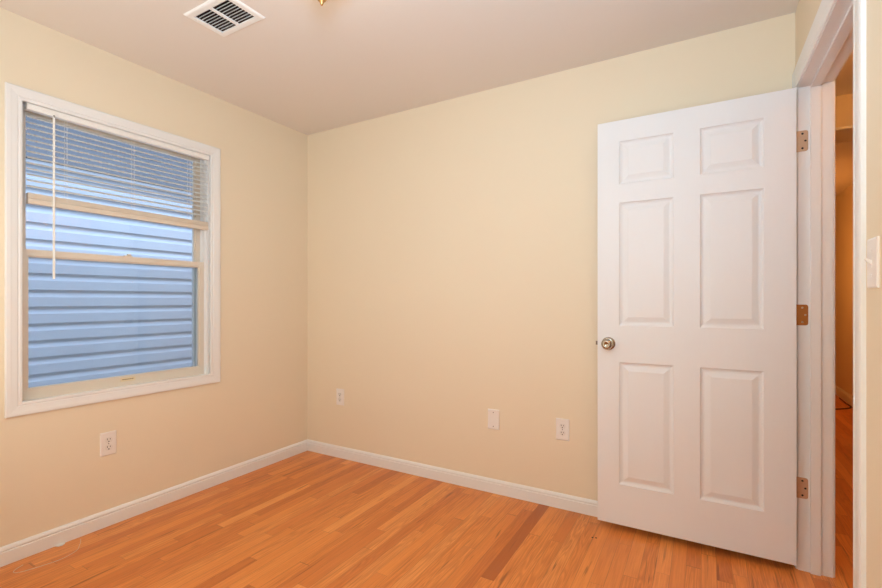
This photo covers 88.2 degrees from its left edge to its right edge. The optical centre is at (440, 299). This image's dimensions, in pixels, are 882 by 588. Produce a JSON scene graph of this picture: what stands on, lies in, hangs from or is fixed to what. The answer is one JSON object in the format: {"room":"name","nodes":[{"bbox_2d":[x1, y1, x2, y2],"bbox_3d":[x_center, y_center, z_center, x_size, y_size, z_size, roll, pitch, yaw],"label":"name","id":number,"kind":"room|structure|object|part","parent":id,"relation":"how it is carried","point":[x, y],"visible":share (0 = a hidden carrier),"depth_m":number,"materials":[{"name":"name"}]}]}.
{"room":"empty bedroom","nodes":[
{"label":"empty bedroom","id":0,"kind":"room"},
{"bbox_2d":[0,8,307,546],"bbox_3d":[-1.765,-0.058,2.413,0.150,2.440,2.900,0,0,30],"label":"wall","id":1,"kind":"structure","parent":0,"point":[53,473],"depth_m":2.72,"materials":[{"name":"beige paint"}]},
{"bbox_2d":[100,430,115,456],"bbox_3d":[-1.714,0.740,2.344,0.007,0.120,0.074,0,0,30],"label":"wall outlet","id":2,"kind":"object","parent":1,"relation":"attached to","point":[107,439],"visible":1,"depth_m":2.34,"materials":[{"name":"white plastic"}]},
{"bbox_2d":[105,444,112,450],"bbox_3d":[-1.712,0.760,2.343,0.002,0.028,0.034,0,0,30],"label":"receptacle","id":3,"kind":"object","parent":2,"relation":"attached to","point":[108,447],"depth_m":2.34,"materials":[{"name":"grey plastic"}]},
{"bbox_2d":[105,437,112,442],"bbox_3d":[-1.712,0.721,2.343,0.002,0.028,0.034,0,0,30],"label":"receptacle","id":4,"kind":"object","parent":2,"relation":"attached to","point":[107,439],"depth_m":2.34,"materials":[{"name":"grey plastic"}]},
{"bbox_2d":[4,82,219,417],"bbox_3d":[-1.657,-0.219,2.439,0.012,1.476,1.025,0,0,30],"label":"window frame","id":5,"kind":"structure","parent":1,"relation":"in","point":[14,95],"depth_m":2.08,"materials":[{"name":"white paint"}]},
{"bbox_2d":[24,103,208,278],"bbox_3d":[-1.674,-0.498,2.456,0.042,0.799,0.881,0,0,30],"label":"window blind","id":6,"kind":"object","parent":5,"relation":"attached to","point":[54,202],"visible":1,"depth_m":2.35,"materials":[{"name":"white plastic"}]},
{"bbox_3d":[-1.824,-0.672,2.210,0.029,0.401,0.002,0,0,30],"label":"ladder cord","id":7,"kind":"part","parent":6,"relation":"part of","materials":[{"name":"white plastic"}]},
{"bbox_3d":[-1.679,-0.450,2.461,0.027,0.032,0.874,0,0,30],"label":"rail","id":8,"kind":"part","parent":6,"relation":"part of","materials":[{"name":"beige"}]},
{"bbox_3d":[-1.674,-0.672,2.470,0.029,0.401,0.002,0,0,30],"label":"ladder cord","id":9,"kind":"part","parent":6,"relation":"part of","materials":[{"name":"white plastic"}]},
{"bbox_3d":[-1.519,-0.672,2.738,0.029,0.401,0.002,0,0,30],"label":"ladder cord","id":10,"kind":"part","parent":6,"relation":"part of","materials":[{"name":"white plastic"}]},
{"bbox_2d":[22,101,209,401],"bbox_3d":[-1.734,-0.225,2.479,0.138,1.412,0.932,0,0,30],"label":"window","id":11,"kind":"structure","parent":1,"relation":"in","point":[200,263],"depth_m":2.57,"materials":[{"name":"white paint"}]},
{"bbox_3d":[-1.752,-0.558,2.490,0.030,0.708,0.893,0,0,30],"label":"sash","id":12,"kind":"part","parent":11,"relation":"part of","materials":[{"name":"beige plastic"}]},
{"bbox_3d":[-1.718,0.120,2.470,0.030,0.712,0.893,0,0,30],"label":"sash","id":13,"kind":"part","parent":11,"relation":"part of","materials":[{"name":"beige plastic"}]},
{"bbox_3d":[-1.784,-0.228,2.509,0.022,1.380,0.896,0,0,30],"label":"storm frame","id":14,"kind":"part","parent":11,"relation":"part of","materials":[{"name":"grey metal"}]},
{"bbox_2d":[0,440,306,566],"bbox_3d":[-1.695,1.121,2.372,0.013,0.082,2.660,0,0,30],"label":"baseboard","id":15,"kind":"structure","parent":1,"relation":"attached to","point":[13,552],"depth_m":2.43,"materials":[{"name":"white paint"}]},
{"bbox_2d":[0,394,852,587],"bbox_3d":[1.466,1.222,3.781,4.320,0.121,8.500,0,0,30],"label":"floor","id":16,"kind":"structure","parent":0,"point":[307,519],"depth_m":2.16,"materials":[{"name":"brown wood"}]},
{"bbox_2d":[13,539,80,572],"bbox_3d":[-1.750,1.161,2.059,0.108,0.002,0.281,0,0,21],"label":"string","id":17,"kind":"object","parent":16,"relation":"on","point":[80,539],"visible":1,"depth_m":1.99,"materials":[{"name":"beige"}]},
{"bbox_2d":[835,398,851,409],"bbox_3d":[4.464,1.156,5.036,0.784,0.010,0.145,0,0,-44],"label":"cable","id":18,"kind":"object","parent":16,"relation":"on","point":[839,398],"visible":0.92,"depth_m":4.86,"materials":[{"name":"black plastic"}]},
{"bbox_2d":[0,0,852,196],"bbox_3d":[1.466,-1.338,3.781,4.320,0.120,8.500,0,0,30],"label":"ceiling","id":19,"kind":"structure","parent":0,"point":[307,67],"depth_m":2.24,"materials":[{"name":"white paint"}]},
{"bbox_2d":[183,0,265,36],"bbox_3d":[-0.973,-1.331,2.044,0.298,0.124,0.201,0,0,30],"label":"ceiling vent","id":20,"kind":"object","parent":19,"relation":"in","point":[227,16],"visible":1,"depth_m":2.08,"materials":[{"name":"white metal"}]},
{"bbox_2d":[318,0,326,5],"bbox_3d":[-0.432,-1.173,1.650,0.344,0.210,0.344,0,0,30],"label":"ceiling light","id":21,"kind":"object","parent":19,"relation":"attached to","point":[322,2],"visible":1,"depth_m":1.65,"materials":[{"name":"gold metal"}]},
{"bbox_2d":[308,13,794,500],"bbox_3d":[0.300,-0.058,2.826,3.014,2.440,0.120,0,0,30],"label":"wall","id":22,"kind":"structure","parent":0,"point":[453,243],"depth_m":2.78,"materials":[{"name":"beige paint"}]},
{"bbox_2d":[336,388,343,405],"bbox_3d":[-0.745,0.716,3.355,0.074,0.120,0.007,0,0,30],"label":"wall outlet","id":23,"kind":"object","parent":22,"relation":"attached to","point":[339,392],"visible":1,"depth_m":3.35,"materials":[{"name":"white plastic"}]},
{"bbox_2d":[307,439,597,516],"bbox_3d":[0.259,1.121,2.773,2.996,0.082,0.013,0,0,30],"label":"baseboard","id":24,"kind":"structure","parent":22,"relation":"attached to","point":[585,506],"depth_m":2.83,"materials":[{"name":"white paint"}]},
{"bbox_2d":[488,409,498,429],"bbox_3d":[0.317,0.720,2.743,0.074,0.120,0.007,0,0,30],"label":"blank wall plate","id":25,"kind":"object","parent":22,"relation":"attached to","point":[493,415],"visible":1,"depth_m":2.74,"materials":[{"name":"white plastic"}]},
{"bbox_2d":[556,418,568,440],"bbox_3d":[0.677,0.722,2.535,0.074,0.120,0.007,0,0,30],"label":"wall outlet","id":26,"kind":"object","parent":22,"relation":"attached to","point":[562,425],"visible":1,"depth_m":2.53,"materials":[{"name":"white plastic"}]},
{"bbox_2d":[795,0,881,587],"bbox_3d":[2.330,-0.058,3.213,0.117,2.440,8.380,0,0,30],"label":"wall","id":27,"kind":"structure","parent":0,"point":[806,11],"depth_m":1.09,"materials":[{"name":"beige paint"}]},
{"bbox_2d":[798,0,852,577],"bbox_3d":[1.376,0.116,1.560,0.118,2.093,0.889,0,0,30],"label":"door frame","id":28,"kind":"structure","parent":27,"relation":"attached to","point":[834,45],"depth_m":1.92,"materials":[{"name":"white paint"}]},
{"bbox_2d":[596,88,807,565],"bbox_3d":[1.179,0.113,2.138,0.870,2.030,0.157,0,0,30],"label":"door","id":29,"kind":"structure","parent":28,"relation":"attached to","point":[699,314],"depth_m":2.11,"materials":[{"name":"white paint"}]},
{"bbox_2d":[792,0,865,587],"bbox_3d":[1.315,0.079,1.584,0.012,2.166,1.016,0,0,30],"label":"door trim","id":30,"kind":"structure","parent":27,"relation":"in","point":[826,6],"depth_m":1.16,"materials":[{"name":"white paint"}]},
{"bbox_2d":[834,50,852,577],"bbox_3d":[1.433,0.079,1.528,0.012,2.166,1.035,0,0,30],"label":"trim","id":31,"kind":"structure","parent":27,"relation":"attached to","point":[852,50],"depth_m":1.90,"materials":[{"name":"white paint"}]},
{"bbox_2d":[864,236,879,287],"bbox_3d":[1.028,-0.089,1.091,0.018,0.120,0.074,0,0,30],"label":"light switch","id":32,"kind":"object","parent":27,"relation":"attached to","point":[873,244],"visible":1,"depth_m":1.07,"materials":[{"name":"white plastic"}]},
{"bbox_3d":[1.026,-0.092,1.092,0.012,0.018,0.008,0,0,30],"label":"lever","id":33,"kind":"part","parent":32,"relation":"part of","materials":[{"name":"white plastic"}]},
{"bbox_2d":[835,184,852,395],"bbox_3d":[3.285,-0.058,2.731,0.120,2.440,8.500,0,0,30],"label":"wall","id":34,"kind":"structure","parent":0,"point":[844,200],"depth_m":5.28,"materials":[{"name":"beige paint"}]},
{"bbox_2d":[835,385,852,406],"bbox_3d":[3.227,1.109,2.765,0.013,0.107,8.260,0,0,30],"label":"baseboard","id":35,"kind":"structure","parent":34,"relation":"attached to","point":[839,392],"depth_m":5.23,"materials":[{"name":"white paint"}]},
{"bbox_2d":[835,93,852,142],"bbox_3d":[2.742,-1.169,2.860,0.949,0.218,0.320,0,0,30],"label":"wall","id":36,"kind":"structure","parent":0,"point":[843,103],"depth_m":2.84,"materials":[{"name":"beige paint"}]},
{"bbox_3d":[2.667,-1.068,2.730,0.949,0.016,0.020,0,0,30],"label":"header trim","id":37,"kind":"part","parent":36,"relation":"part of","materials":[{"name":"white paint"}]},
{"label":"outside","id":38,"kind":"structure","parent":0,"visible":0},
{"bbox_3d":[-3.083,1.787,4.131,3.850,0.150,9.000,0,0,30],"label":"ground","id":39,"kind":"structure","parent":38,"visible":0},
{"bbox_2d":[26,116,191,387],"bbox_3d":[-3.819,-0.502,4.556,2.578,4.429,8.000,0,0,30],"label":"house","id":40,"kind":"structure","parent":39,"relation":"on","point":[94,320],"depth_m":3.85,"materials":[{"name":"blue plastic"}]}
]}

